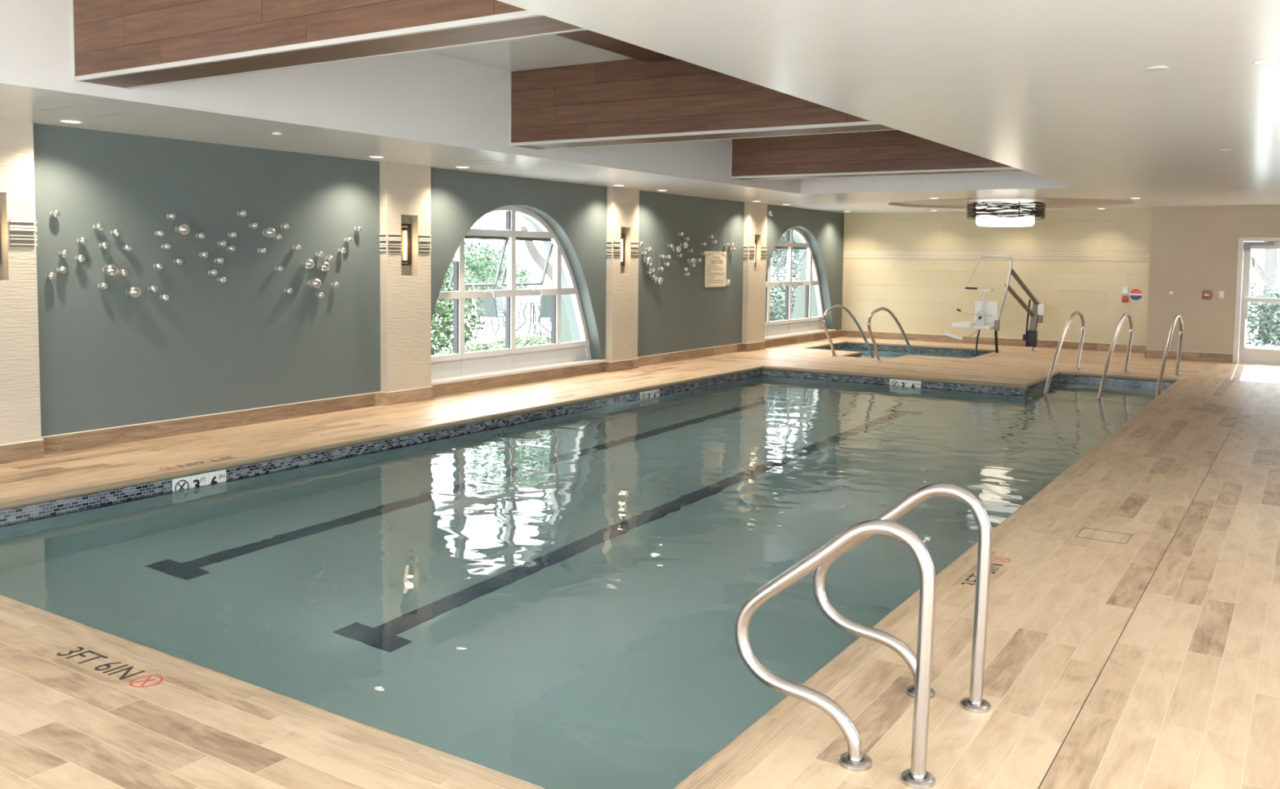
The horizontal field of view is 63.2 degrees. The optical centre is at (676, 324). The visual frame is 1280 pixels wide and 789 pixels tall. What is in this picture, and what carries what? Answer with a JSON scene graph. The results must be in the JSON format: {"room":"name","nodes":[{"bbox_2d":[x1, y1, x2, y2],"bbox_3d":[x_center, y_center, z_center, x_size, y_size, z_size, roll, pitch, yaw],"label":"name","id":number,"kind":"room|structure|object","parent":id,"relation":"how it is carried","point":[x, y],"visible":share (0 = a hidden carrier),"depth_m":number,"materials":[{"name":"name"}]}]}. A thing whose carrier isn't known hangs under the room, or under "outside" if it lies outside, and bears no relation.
{"room":"indoor swimming pool","nodes":[
{"label":"indoor swimming pool","id":0,"kind":"room"},
{"bbox_2d":[0,118,41,444],"bbox_3d":[-5.076,-0.237,7.670,0.140,2.558,0.660,3,4,32],"label":"pillar","id":1,"kind":"structure","parent":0,"point":[20,375],"depth_m":7.79,"materials":[{"name":"beige tile"}]},
{"bbox_2d":[379,161,431,391],"bbox_3d":[-2.907,-0.434,11.177,0.140,2.558,0.660,3,4,32],"label":"pillar","id":2,"kind":"structure","parent":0,"point":[405,188],"depth_m":11.10,"materials":[{"name":"beige tile"}]},
{"bbox_2d":[401,223,411,265],"bbox_3d":[-2.910,-0.856,11.184,0.088,0.444,0.150,3,4,32],"label":"wall sconce","id":3,"kind":"object","parent":2,"relation":"attached to","point":[406,228],"visible":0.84,"depth_m":11.20,"materials":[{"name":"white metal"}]},
{"bbox_2d":[32,123,844,436],"bbox_3d":[-2.534,-0.872,12.284,0.465,3.900,22.690,3,4,32],"label":"wall","id":4,"kind":"structure","parent":0,"point":[108,357],"depth_m":9.69,"materials":[{"name":"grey paint"}]},
{"bbox_2d":[45,271,56,279],"bbox_3d":[-4.845,-0.375,8.052,0.079,0.068,0.068,3,4,32],"label":"bubble","id":5,"kind":"object","parent":4,"relation":"attached to","point":[48,275],"visible":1,"depth_m":8.04,"materials":[{"name":"grey"}]},
{"bbox_2d":[49,208,61,217],"bbox_3d":[-4.815,-0.859,8.060,0.079,0.068,0.068,3,4,32],"label":"bubble","id":6,"kind":"object","parent":4,"relation":"attached to","point":[52,212],"visible":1,"depth_m":8.05,"materials":[{"name":"silver metal"}]},
{"bbox_2d":[56,265,67,274],"bbox_3d":[-4.800,-0.425,8.120,0.079,0.068,0.068,3,4,32],"label":"bubble","id":7,"kind":"object","parent":4,"relation":"attached to","point":[59,268],"visible":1,"depth_m":8.11,"materials":[{"name":"silver metal"}]},
{"bbox_2d":[57,248,69,257],"bbox_3d":[-4.790,-0.553,8.126,0.079,0.068,0.068,3,4,32],"label":"bubble","id":8,"kind":"object","parent":4,"relation":"attached to","point":[60,252],"visible":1,"depth_m":8.12,"materials":[{"name":"silver metal"}]},
{"bbox_2d":[75,253,85,262],"bbox_3d":[-4.724,-0.522,8.236,0.079,0.068,0.068,3,4,32],"label":"bubble","id":9,"kind":"object","parent":4,"relation":"attached to","point":[77,258],"visible":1,"depth_m":8.22,"materials":[{"name":"silver metal"}]},
{"bbox_2d":[76,236,87,244],"bbox_3d":[-4.712,-0.662,8.244,0.079,0.068,0.068,3,4,32],"label":"bubble","id":10,"kind":"object","parent":4,"relation":"attached to","point":[79,240],"visible":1,"depth_m":8.23,"materials":[{"name":"silver metal"}]},
{"bbox_2d":[93,222,103,231],"bbox_3d":[-4.642,-0.781,8.347,0.079,0.068,0.068,3,4,32],"label":"bubble","id":11,"kind":"object","parent":4,"relation":"attached to","point":[95,226],"visible":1,"depth_m":8.34,"materials":[{"name":"silver metal"}]},
{"bbox_2d":[97,281,108,289],"bbox_3d":[-4.633,-0.309,8.402,0.079,0.068,0.068,3,4,32],"label":"bubble","id":12,"kind":"object","parent":4,"relation":"attached to","point":[100,285],"visible":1,"depth_m":8.39,"materials":[{"name":"silver metal"}]},
{"bbox_2d":[98,240,109,249],"bbox_3d":[-4.621,-0.637,8.394,0.079,0.068,0.068,3,4,32],"label":"bubble","id":13,"kind":"object","parent":4,"relation":"attached to","point":[101,244],"visible":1,"depth_m":8.38,"materials":[{"name":"silver metal"}]},
{"bbox_2d":[102,262,118,276],"bbox_3d":[-4.587,-0.438,8.430,0.116,0.112,0.112,3,4,32],"label":"bubble","id":14,"kind":"object","parent":4,"relation":"attached to","point":[107,269],"visible":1,"depth_m":8.41,"materials":[{"name":"grey"}]},
{"bbox_2d":[110,228,120,236],"bbox_3d":[-4.569,-0.746,8.470,0.079,0.068,0.068,3,4,32],"label":"bubble","id":15,"kind":"object","parent":4,"relation":"attached to","point":[113,232],"visible":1,"depth_m":8.46,"materials":[{"name":"silver metal"}]},
{"bbox_2d":[118,268,128,276],"bbox_3d":[-4.544,-0.425,8.536,0.079,0.068,0.068,3,4,32],"label":"bubble","id":16,"kind":"object","parent":4,"relation":"attached to","point":[121,272],"visible":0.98,"depth_m":8.53,"materials":[{"name":"silver metal"}]},
{"bbox_2d":[121,243,132,252],"bbox_3d":[-4.521,-0.629,8.556,0.079,0.068,0.068,3,4,32],"label":"bubble","id":17,"kind":"object","parent":4,"relation":"attached to","point":[124,247],"visible":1,"depth_m":8.55,"materials":[{"name":"silver metal"}]},
{"bbox_2d":[125,284,141,298],"bbox_3d":[-4.490,-0.267,8.602,0.116,0.112,0.112,3,4,32],"label":"bubble","id":18,"kind":"object","parent":4,"relation":"attached to","point":[130,291],"visible":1,"depth_m":8.58,"materials":[{"name":"silver metal"}]},
{"bbox_2d":[147,284,157,293],"bbox_3d":[-4.412,-0.298,8.762,0.079,0.068,0.068,3,4,32],"label":"bubble","id":19,"kind":"object","parent":4,"relation":"attached to","point":[150,288],"visible":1,"depth_m":8.75,"materials":[{"name":"silver metal"}]},
{"bbox_2d":[153,262,163,270],"bbox_3d":[-4.382,-0.490,8.795,0.079,0.068,0.068,3,4,32],"label":"bubble","id":20,"kind":"object","parent":4,"relation":"attached to","point":[156,265],"visible":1,"depth_m":8.78,"materials":[{"name":"silver metal"}]},
{"bbox_2d":[154,229,164,237],"bbox_3d":[-4.370,-0.767,8.790,0.079,0.068,0.068,3,4,32],"label":"bubble","id":21,"kind":"object","parent":4,"relation":"attached to","point":[157,233],"visible":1,"depth_m":8.78,"materials":[{"name":"silver metal"}]},
{"bbox_2d":[159,293,168,301],"bbox_3d":[-4.359,-0.227,8.853,0.079,0.068,0.068,3,4,32],"label":"bubble","id":22,"kind":"object","parent":4,"relation":"attached to","point":[162,297],"visible":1,"depth_m":8.84,"materials":[{"name":"silver metal"}]},
{"bbox_2d":[161,242,171,250],"bbox_3d":[-4.341,-0.660,8.846,0.079,0.068,0.068,3,4,32],"label":"bubble","id":23,"kind":"object","parent":4,"relation":"attached to","point":[163,246],"visible":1,"depth_m":8.84,"materials":[{"name":"silver metal"}]},
{"bbox_2d":[166,212,176,220],"bbox_3d":[-4.311,-0.922,8.873,0.079,0.068,0.068,3,4,32],"label":"bubble","id":24,"kind":"object","parent":4,"relation":"attached to","point":[169,215],"visible":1,"depth_m":8.86,"materials":[{"name":"silver metal"}]},
{"bbox_2d":[173,257,182,265],"bbox_3d":[-4.286,-0.539,8.947,0.079,0.068,0.068,3,4,32],"label":"bubble","id":25,"kind":"object","parent":4,"relation":"attached to","point":[175,260],"visible":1,"depth_m":8.93,"materials":[{"name":"silver metal"}]},
{"bbox_2d":[175,222,190,235],"bbox_3d":[-4.248,-0.817,8.948,0.116,0.112,0.112,3,4,32],"label":"bubble","id":26,"kind":"object","parent":4,"relation":"attached to","point":[179,228],"visible":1,"depth_m":8.93,"materials":[{"name":"silver metal"}]},
{"bbox_2d":[195,231,204,239],"bbox_3d":[-4.172,-0.775,9.111,0.079,0.068,0.068,3,4,32],"label":"bubble","id":27,"kind":"object","parent":4,"relation":"attached to","point":[197,235],"visible":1,"depth_m":9.10,"materials":[{"name":"silver metal"}]},
{"bbox_2d":[199,250,208,258],"bbox_3d":[-4.157,-0.610,9.149,0.079,0.068,0.068,3,4,32],"label":"bubble","id":28,"kind":"object","parent":4,"relation":"attached to","point":[201,254],"visible":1,"depth_m":9.14,"materials":[{"name":"glass"}]},
{"bbox_2d":[208,268,217,275],"bbox_3d":[-4.116,-0.459,9.230,0.079,0.068,0.068,3,4,32],"label":"bubble","id":29,"kind":"object","parent":4,"relation":"attached to","point":[210,272],"visible":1,"depth_m":9.22,"materials":[{"name":"silver metal"}]},
{"bbox_2d":[214,257,223,264],"bbox_3d":[-4.079,-0.568,9.280,0.079,0.068,0.068,3,4,32],"label":"bubble","id":30,"kind":"object","parent":4,"relation":"attached to","point":[216,260],"visible":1,"depth_m":9.27,"materials":[{"name":"silver metal"}]},
{"bbox_2d":[217,275,226,283],"bbox_3d":[-4.071,-0.398,9.308,0.079,0.068,0.068,3,4,32],"label":"bubble","id":31,"kind":"object","parent":4,"relation":"attached to","point":[219,279],"visible":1,"depth_m":9.29,"materials":[{"name":"silver metal"}]},
{"bbox_2d":[217,240,226,247],"bbox_3d":[-4.061,-0.720,9.297,0.079,0.068,0.068,3,4,32],"label":"bubble","id":32,"kind":"object","parent":4,"relation":"attached to","point":[220,243],"visible":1,"depth_m":9.28,"materials":[{"name":"silver metal"}]},
{"bbox_2d":[226,244,235,252],"bbox_3d":[-4.014,-0.684,9.375,0.079,0.068,0.068,3,4,32],"label":"bubble","id":33,"kind":"object","parent":4,"relation":"attached to","point":[228,247],"visible":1,"depth_m":9.36,"materials":[{"name":"silver metal"}]},
{"bbox_2d":[227,231,236,238],"bbox_3d":[-4.005,-0.808,9.380,0.079,0.068,0.068,3,4,32],"label":"bubble","id":34,"kind":"object","parent":4,"relation":"attached to","point":[229,234],"visible":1,"depth_m":9.37,"materials":[{"name":"silver metal"}]},
{"bbox_2d":[237,209,246,217],"bbox_3d":[-3.950,-1.006,9.453,0.079,0.068,0.068,3,4,32],"label":"bubble","id":35,"kind":"object","parent":4,"relation":"attached to","point":[239,213],"visible":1,"depth_m":9.44,"materials":[{"name":"silver metal"}]},
{"bbox_2d":[262,226,275,238],"bbox_3d":[-3.791,-0.856,9.687,0.116,0.112,0.112,3,4,32],"label":"bubble","id":36,"kind":"object","parent":4,"relation":"attached to","point":[265,232],"visible":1,"depth_m":9.67,"materials":[{"name":"silver metal"}]},
{"bbox_2d":[301,257,315,269],"bbox_3d":[-3.566,-0.585,10.076,0.116,0.112,0.112,3,4,32],"label":"bubble","id":37,"kind":"object","parent":4,"relation":"attached to","point":[304,263],"visible":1,"depth_m":10.06,"materials":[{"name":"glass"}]},
{"bbox_2d":[308,277,321,288],"bbox_3d":[-3.527,-0.400,10.156,0.116,0.112,0.112,3,4,32],"label":"bubble","id":38,"kind":"object","parent":4,"relation":"attached to","point":[311,282],"visible":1,"depth_m":10.14,"materials":[{"name":"silver metal"}]},
{"bbox_2d":[317,260,330,271],"bbox_3d":[-3.468,-0.570,10.238,0.116,0.112,0.112,3,4,32],"label":"bubble","id":39,"kind":"object","parent":4,"relation":"attached to","point":[320,265],"visible":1,"depth_m":10.22,"materials":[{"name":"silver metal"}]},
{"bbox_2d":[0,329,841,464],"bbox_3d":[-2.386,0.722,12.105,0.116,0.146,22.390,3,4,32],"label":"baseboard","id":40,"kind":"structure","parent":4,"relation":"attached to","point":[68,442],"depth_m":10.34,"materials":[{"name":"tile"}]},
{"bbox_2d":[431,204,606,384],"bbox_3d":[-2.107,-0.443,12.974,0.484,2.077,3.600,3,4,32],"label":"window","id":41,"kind":"structure","parent":4,"relation":"in","point":[459,366],"depth_m":13.03,"materials":[{"name":"wood"}]},
{"bbox_2d":[704,250,726,287],"bbox_3d":[0.650,-0.900,16.987,0.016,0.580,0.690,3,4,32],"label":"caution sign","id":42,"kind":"object","parent":4,"relation":"attached to","point":[715,273],"visible":1,"depth_m":16.97,"materials":[{"name":"beige plastic"}]},
{"bbox_2d":[706,265,724,284],"bbox_3d":[0.648,-0.803,16.983,0.001,0.317,0.580,3,4,32],"label":"print","id":43,"kind":"object","parent":42,"relation":"attached to","point":[715,273],"depth_m":16.98,"materials":[{"name":"brown"}]},
{"bbox_2d":[764,226,835,339],"bbox_3d":[2.087,-0.830,19.852,0.587,2.077,3.600,3,4,32],"label":"window","id":44,"kind":"structure","parent":4,"relation":"in","point":[788,327],"depth_m":20.03,"materials":[{"name":"wood"}]},
{"bbox_2d":[560,294,572,342],"bbox_3d":[-1.497,-0.943,15.170,0.760,3.500,0.450,3,4,32],"label":"window pane","id":45,"kind":"object","parent":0,"point":[566,333],"visible":0.08,"depth_m":15.03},
{"bbox_2d":[0,368,1173,524],"bbox_3d":[1.124,1.603,10.199,5.451,1.163,13.580,3,4,32],"label":"pool tile border","id":46,"kind":"object","parent":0,"point":[46,508],"visible":0.03,"depth_m":9.95,"materials":[{"name":"tile"}]},
{"bbox_2d":[172,469,226,491],"bbox_3d":[-3.559,1.194,7.760,0.008,0.150,0.438,3,4,32],"label":"depth marker","id":47,"kind":"object","parent":46,"relation":"attached to","point":[201,479],"visible":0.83,"depth_m":7.75,"materials":[{"name":"tile"}]},
{"bbox_2d":[0,374,1166,788],"bbox_3d":[1.130,1.113,10.168,5.451,0.001,13.580,3,4,32],"label":"pool water","id":48,"kind":"object","parent":46,"relation":"in","point":[555,602],"visible":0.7,"depth_m":6.00,"materials":[{"name":"liquid"}]},
{"bbox_2d":[0,364,1187,788],"bbox_3d":[1.132,0.994,10.160,5.673,0.057,13.802,3,4,32],"label":"pool edge","id":49,"kind":"structure","parent":46,"relation":"on","point":[730,758],"depth_m":4.43,"materials":[{"name":"tile"}]},
{"bbox_2d":[640,388,659,399],"bbox_3d":[-0.330,0.901,12.980,0.008,0.150,0.438,3,4,32],"label":"depth marker","id":50,"kind":"object","parent":46,"relation":"attached to","point":[653,393],"visible":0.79,"depth_m":12.97,"materials":[{"name":"tile"}]},
{"bbox_2d":[889,378,920,387],"bbox_3d":[3.189,0.851,14.466,0.448,0.150,0.008,3,4,32],"label":"depth marker","id":51,"kind":"object","parent":46,"relation":"attached to","point":[892,381],"visible":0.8,"depth_m":14.46,"materials":[{"name":"tile"}]},
{"bbox_2d":[605,186,639,361],"bbox_3d":[-0.757,-0.629,14.652,0.140,2.558,0.672,3,4,32],"label":"pillar","id":52,"kind":"structure","parent":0,"point":[622,203],"depth_m":14.56,"materials":[{"name":"beige tile"}]},
{"bbox_2d":[620,233,625,265],"bbox_3d":[-0.766,-1.051,14.650,0.088,0.444,0.150,3,4,32],"label":"wall sconce","id":53,"kind":"object","parent":52,"relation":"attached to","point":[623,235],"visible":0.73,"depth_m":14.64,"materials":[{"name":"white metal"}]},
{"bbox_2d":[0,336,1279,788],"bbox_3d":[2.156,1.033,9.313,10.795,0.001,22.390,3,4,32],"label":"floor","id":54,"kind":"structure","parent":0,"point":[1187,695],"depth_m":4.21,"materials":[{"name":"wood"}]},
{"bbox_2d":[56,646,163,686],"bbox_3d":[-2.181,1.317,3.996,0.601,0.001,0.112,3,4,32],"label":"depth marking","id":55,"kind":"object","parent":54,"relation":"on","point":[107,664],"visible":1,"depth_m":3.98,"materials":[{"name":"grey"}]},
{"bbox_2d":[159,456,235,469],"bbox_3d":[-3.622,1.050,7.867,0.112,0.001,0.601,3,4,32],"label":"depth marking","id":56,"kind":"object","parent":54,"relation":"on","point":[225,456],"visible":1,"depth_m":7.85,"materials":[{"name":"grey"}]},
{"bbox_2d":[734,519,935,788],"bbox_3d":[0.499,0.997,3.332,0.698,0.799,0.107,3,4,32],"label":"grab rail","id":57,"kind":"object","parent":54,"relation":"on","point":[919,778],"visible":1,"depth_m":3.26,"materials":[{"name":"silver metal"}]},
{"bbox_2d":[822,304,873,356],"bbox_3d":[2.993,0.204,17.825,0.114,1.118,2.329,3,4,32],"label":"grab rail","id":58,"kind":"object","parent":54,"relation":"on","point":[846,308],"visible":0.95,"depth_m":17.27,"materials":[{"name":"silver metal"}]},
{"bbox_2d":[866,306,913,360],"bbox_3d":[3.598,0.254,17.171,0.114,1.118,2.329,3,4,32],"label":"grab rail","id":59,"kind":"object","parent":54,"relation":"on","point":[879,308],"visible":0.87,"depth_m":16.56,"materials":[{"name":"silver metal"}]},
{"bbox_2d":[812,482,991,712],"bbox_3d":[0.832,0.966,3.871,0.698,0.799,0.107,3,4,32],"label":"grab rail","id":60,"kind":"object","parent":54,"relation":"on","point":[975,700],"visible":0.83,"depth_m":3.73,"materials":[{"name":"silver metal"}]},
{"bbox_2d":[817,343,991,357],"bbox_3d":[3.838,0.971,18.481,3.020,0.893,3.140,3,4,32],"label":"basin","id":61,"kind":"object","parent":54,"relation":"in","point":[844,345],"visible":0.02,"depth_m":19.83,"materials":[{"name":"paint"}]},
{"bbox_2d":[796,339,1007,359],"bbox_3d":[3.845,0.497,18.451,3.242,0.057,3.362,3,4,32],"label":"trim","id":62,"kind":"structure","parent":61,"relation":"on","point":[851,353],"depth_m":19.40,"materials":[{"name":"tile"}]},
{"bbox_2d":[836,347,975,359],"bbox_3d":[3.843,0.616,18.458,3.020,0.001,3.140,3,4,32],"label":"water","id":63,"kind":"object","parent":61,"relation":"in","point":[886,354],"visible":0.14,"depth_m":19.38,"materials":[{"name":"liquid"}]},
{"bbox_2d":[960,555,1010,584],"bbox_3d":[1.613,1.277,5.385,0.112,0.001,0.601,3,4,32],"label":"depth marking","id":64,"kind":"object","parent":54,"relation":"on","point":[993,571],"visible":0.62,"depth_m":5.38,"materials":[{"name":"grey"}]},
{"bbox_2d":[944,254,1045,355],"bbox_3d":[5.551,-0.353,18.195,2.214,1.716,0.778,-1,4,-29],"label":"lift","id":65,"kind":"object","parent":54,"relation":"on","point":[986,312],"visible":1,"depth_m":18.10,"materials":[{"name":"silver metal"}]},
{"bbox_2d":[1026,346,1035,351],"bbox_3d":[6.394,0.437,18.672,0.150,0.100,0.150,3,4,32],"label":"socket","id":66,"kind":"object","parent":65,"relation":"attached to","point":[1031,348],"depth_m":18.64,"materials":[{"name":"silver metal"}]},
{"bbox_2d":[1043,311,1084,394],"bbox_3d":[5.536,0.411,14.795,0.114,1.146,2.645,3,4,32],"label":"grab rail","id":67,"kind":"object","parent":54,"relation":"on","point":[1067,325],"visible":0.94,"depth_m":14.82,"materials":[{"name":"silver metal"}]},
{"bbox_2d":[1075,527,1132,543],"bbox_3d":[2.518,1.244,6.112,0.277,0.002,0.242,3,4,32],"label":"lid","id":68,"kind":"object","parent":54,"relation":"on","point":[1082,527],"visible":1,"depth_m":6.11,"materials":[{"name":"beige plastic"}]},
{"bbox_2d":[1097,312,1133,398],"bbox_3d":[6.115,0.441,14.439,0.114,1.146,2.645,3,4,32],"label":"grab rail","id":69,"kind":"object","parent":54,"relation":"on","point":[1120,322],"visible":0.97,"depth_m":14.45,"materials":[{"name":"silver metal"}]},
{"bbox_2d":[1037,364,1266,788],"bbox_3d":[3.899,1.161,7.684,0.003,0.003,21.441,3,4,32],"label":"floor drain","id":70,"kind":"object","parent":54,"relation":"in","point":[1265,364],"depth_m":4.39,"materials":[{"name":"black plastic"}]},
{"bbox_2d":[1155,314,1182,397],"bbox_3d":[6.689,0.471,14.085,0.114,1.146,2.645,3,4,32],"label":"grab rail","id":71,"kind":"object","parent":54,"relation":"on","point":[1177,316],"visible":0.91,"depth_m":14.16,"materials":[{"name":"silver metal"}]},
{"bbox_2d":[0,0,1279,213],"bbox_3d":[2.194,-1.900,9.125,10.795,0.764,22.390,3,4,32],"label":"ceiling","id":72,"kind":"structure","parent":0,"point":[1063,93],"depth_m":6.95,"materials":[{"name":"paint"}]},
{"bbox_2d":[58,120,82,123],"bbox_3d":[-4.534,-1.516,7.781,0.158,0.006,0.158,3,4,32],"label":"recessed light","id":73,"kind":"object","parent":72,"relation":"in","point":[61,121],"visible":1,"depth_m":7.77,"materials":[{"name":"white paint"}]},
{"bbox_2d":[42,106,119,116],"bbox_3d":[-4.143,-1.478,7.236,0.360,0.002,0.360,3,4,32],"label":"air vent","id":74,"kind":"object","parent":72,"relation":"attached to","point":[64,107],"visible":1,"depth_m":7.23,"materials":[{"name":"grey"}]},
{"bbox_2d":[71,0,587,88],"bbox_3d":[-1.957,-1.757,5.481,3.864,0.690,0.344,3,4,32],"label":"ceiling beam","id":75,"kind":"structure","parent":72,"relation":"attached to","point":[127,44],"depth_m":5.49,"materials":[{"name":"brown wood"}]},
{"bbox_2d":[555,30,679,62],"bbox_3d":[-0.237,-2.139,6.784,2.300,0.049,3.680,3,4,32],"label":"ceiling panel","id":76,"kind":"object","parent":72,"relation":"attached to","point":[593,38],"visible":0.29,"depth_m":8.27,"materials":[{"name":"brown wood"}]},
{"bbox_2d":[510,58,896,149],"bbox_3d":[0.187,-1.952,8.947,3.864,0.690,0.409,3,4,32],"label":"ceiling beam","id":77,"kind":"structure","parent":72,"relation":"attached to","point":[628,101],"depth_m":8.99,"materials":[{"name":"brown wood"}]},
{"bbox_2d":[730,129,1025,180],"bbox_3d":[2.445,-2.157,12.598,3.864,0.690,0.339,3,4,32],"label":"ceiling beam","id":78,"kind":"structure","parent":72,"relation":"attached to","point":[893,152],"depth_m":12.62,"materials":[{"name":"brown wood"}]},
{"bbox_2d":[966,200,1045,226],"bbox_3d":[5.449,-1.817,17.191,1.227,0.392,1.235,3,4,32],"label":"lamp","id":79,"kind":"object","parent":72,"relation":"attached to","point":[988,213],"visible":1,"depth_m":16.76,"materials":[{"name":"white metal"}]},
{"bbox_2d":[1146,66,1168,71],"bbox_3d":[2.367,-1.255,5.105,0.100,0.005,0.100,3,4,32],"label":"recessed light","id":80,"kind":"object","parent":72,"relation":"attached to","point":[1158,68],"visible":1,"depth_m":5.09,"materials":[{"name":"white paint"}]},
{"bbox_2d":[1251,57,1279,65],"bbox_3d":[2.797,-1.235,4.887,0.158,0.006,0.158,3,4,32],"label":"recessed light","id":81,"kind":"object","parent":72,"relation":"in","point":[1268,61],"visible":1,"depth_m":4.89,"materials":[{"name":"white paint"}]},
{"bbox_2d":[742,201,767,342],"bbox_3d":[1.365,-0.822,18.083,0.140,2.558,0.696,3,4,32],"label":"pillar","id":82,"kind":"structure","parent":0,"point":[755,214],"depth_m":17.96,"materials":[{"name":"beige tile"}]},
{"bbox_2d":[791,262,806,319],"bbox_3d":[2.759,-1.330,22.051,0.760,3.500,0.450,3,4,32],"label":"buttress","id":83,"kind":"object","parent":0,"point":[798,312],"visible":0.12,"depth_m":21.91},
{"bbox_2d":[841,209,1151,344],"bbox_3d":[5.996,-0.885,20.009,5.955,2.558,0.001,3,4,32],"label":"wall","id":84,"kind":"structure","parent":0,"point":[925,295],"depth_m":19.91,"materials":[{"name":"beige tile"}]},
{"bbox_2d":[843,249,1150,261],"bbox_3d":[5.999,-1.326,19.976,5.955,0.170,0.013,3,4,32],"label":"trim","id":85,"kind":"structure","parent":84,"relation":"attached to","point":[892,254],"depth_m":19.80,"materials":[{"name":"beige ceramic"}]},
{"bbox_2d":[841,329,1232,362],"bbox_3d":[7.787,0.449,18.410,10.795,0.146,0.961,3,4,32],"label":"baseboard","id":86,"kind":"structure","parent":84,"relation":"attached to","point":[847,333],"depth_m":19.42,"materials":[{"name":"tile"}]},
{"bbox_2d":[1121,295,1128,302],"bbox_3d":[8.086,-0.453,18.711,0.100,0.115,0.050,3,4,32],"label":"alarm box","id":87,"kind":"object","parent":84,"relation":"attached to","point":[1124,298],"visible":1,"depth_m":18.69,"materials":[{"name":"red plastic"}]},
{"bbox_2d":[1128,288,1142,300],"bbox_3d":[8.245,-0.533,18.628,0.230,0.230,0.007,3,4,32],"label":"safety sign","id":88,"kind":"object","parent":84,"relation":"attached to","point":[1135,294],"visible":1,"depth_m":18.62,"materials":[{"name":"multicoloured plastic"}]},
{"bbox_2d":[1146,204,1279,355],"bbox_3d":[10.338,-0.622,16.779,4.840,2.558,0.949,3,4,32],"label":"wall","id":89,"kind":"structure","parent":0,"point":[1194,250],"depth_m":17.25,"materials":[{"name":"beige paint"}]},
{"bbox_2d":[1202,290,1211,298],"bbox_3d":[8.770,-0.487,17.164,0.130,0.130,0.058,3,4,32],"label":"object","id":90,"kind":"object","parent":89,"relation":"attached to","point":[1206,294],"visible":1,"depth_m":17.15,"materials":[{"name":"red plastic"}]},
{"bbox_2d":[1232,237,1279,364],"bbox_3d":[9.676,-0.369,16.733,1.159,2.042,0.250,3,4,32],"label":"door","id":91,"kind":"structure","parent":89,"relation":"in","point":[1245,355],"depth_m":16.90,"materials":[{"name":"white metal"}]},
{"label":"outside","id":92,"kind":"structure","parent":0,"visible":0},
{"bbox_2d":[431,279,1279,355],"bbox_3d":[5.232,1.234,8.605,120.000,0.170,100.000,3,4,32],"label":"ground","id":93,"kind":"structure","parent":92,"point":[486,335],"depth_m":26.69,"materials":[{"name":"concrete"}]},
{"bbox_2d":[431,257,486,355],"bbox_3d":[-4.565,-0.578,18.387,2.359,2.362,3.253,0,4,-15],"label":"hedge","id":94,"kind":"object","parent":93,"relation":"on","point":[441,307],"visible":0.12,"depth_m":17.87,"materials":[{"name":"green plant"}]},
{"bbox_2d":[440,240,532,309],"bbox_3d":[-6.763,-1.584,33.750,3.052,2.279,6.519,2,4,22],"label":"tree","id":95,"kind":"object","parent":93,"relation":"on","point":[482,270],"visible":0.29,"depth_m":33.12,"materials":[{"name":"green plant"}]},
{"bbox_2d":[475,297,505,335],"bbox_3d":[-4.136,-0.265,23.614,0.610,1.012,0.765,3,4,29],"label":"patio chair","id":96,"kind":"object","parent":93,"relation":"on","point":[489,303],"visible":0.56,"depth_m":23.36,"materials":[{"name":"grey"}]},
{"bbox_2d":[437,331,551,355],"bbox_3d":[-2.515,0.407,18.006,2.636,0.481,6.047,1,4,11],"label":"flower bed","id":97,"kind":"object","parent":93,"relation":"on","point":[540,339],"visible":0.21,"depth_m":17.65,"materials":[{"name":"green plant"}]},
{"bbox_2d":[484,287,522,328],"bbox_3d":[-4.210,-0.374,25.305,0.765,1.012,0.610,3,4,33],"label":"patio chair","id":98,"kind":"object","parent":93,"relation":"on","point":[499,300],"visible":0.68,"depth_m":25.43,"materials":[{"name":"grey"}]},
{"bbox_2d":[515,300,549,333],"bbox_3d":[-3.392,-0.167,24.455,1.200,0.736,1.200,3,4,32],"label":"patio table","id":99,"kind":"object","parent":93,"relation":"on","point":[526,302],"visible":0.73,"depth_m":24.43,"materials":[{"name":"grey"}]},
{"bbox_2d":[520,225,552,283],"bbox_3d":[-3.423,-3.138,31.270,4.407,5.887,7.198,2,4,18],"label":"tree","id":100,"kind":"object","parent":93,"relation":"on","point":[536,256],"visible":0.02,"depth_m":30.62,"materials":[{"name":"grey plant"}]},
{"bbox_2d":[533,294,551,333],"bbox_3d":[-2.892,-0.257,23.750,0.610,1.012,0.765,-1,4,-20],"label":"patio chair","id":101,"kind":"object","parent":93,"relation":"on","point":[545,300],"visible":0.44,"depth_m":23.45,"materials":[{"name":"grey"}]},
{"bbox_2d":[769,271,799,320],"bbox_3d":[2.574,-0.676,28.599,1.789,1.488,9.001,2,4,20],"label":"hedge","id":102,"kind":"object","parent":93,"relation":"on","point":[777,295],"visible":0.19,"depth_m":27.68,"materials":[{"name":"green plant"}]},
{"bbox_2d":[770,231,802,275],"bbox_3d":[2.631,-2.199,33.099,3.453,3.840,6.160,4,5,43],"label":"tree","id":103,"kind":"object","parent":93,"relation":"on","point":[777,252],"visible":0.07,"depth_m":33.50,"materials":[{"name":"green plant"}]},
{"bbox_2d":[1239,277,1279,346],"bbox_3d":[12.388,-0.281,21.362,7.760,1.502,2.145,3,4,32],"label":"hedge","id":104,"kind":"object","parent":93,"relation":"on","point":[1273,331],"visible":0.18,"depth_m":21.09,"materials":[{"name":"green plant"}]},
{"bbox_2d":[1250,248,1277,337],"bbox_3d":[13.077,-1.604,23.209,4.140,3.839,1.979,3,4,32],"label":"tree","id":105,"kind":"object","parent":93,"relation":"on","point":[1268,275],"visible":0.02,"depth_m":22.99,"materials":[{"name":"grey plant"}]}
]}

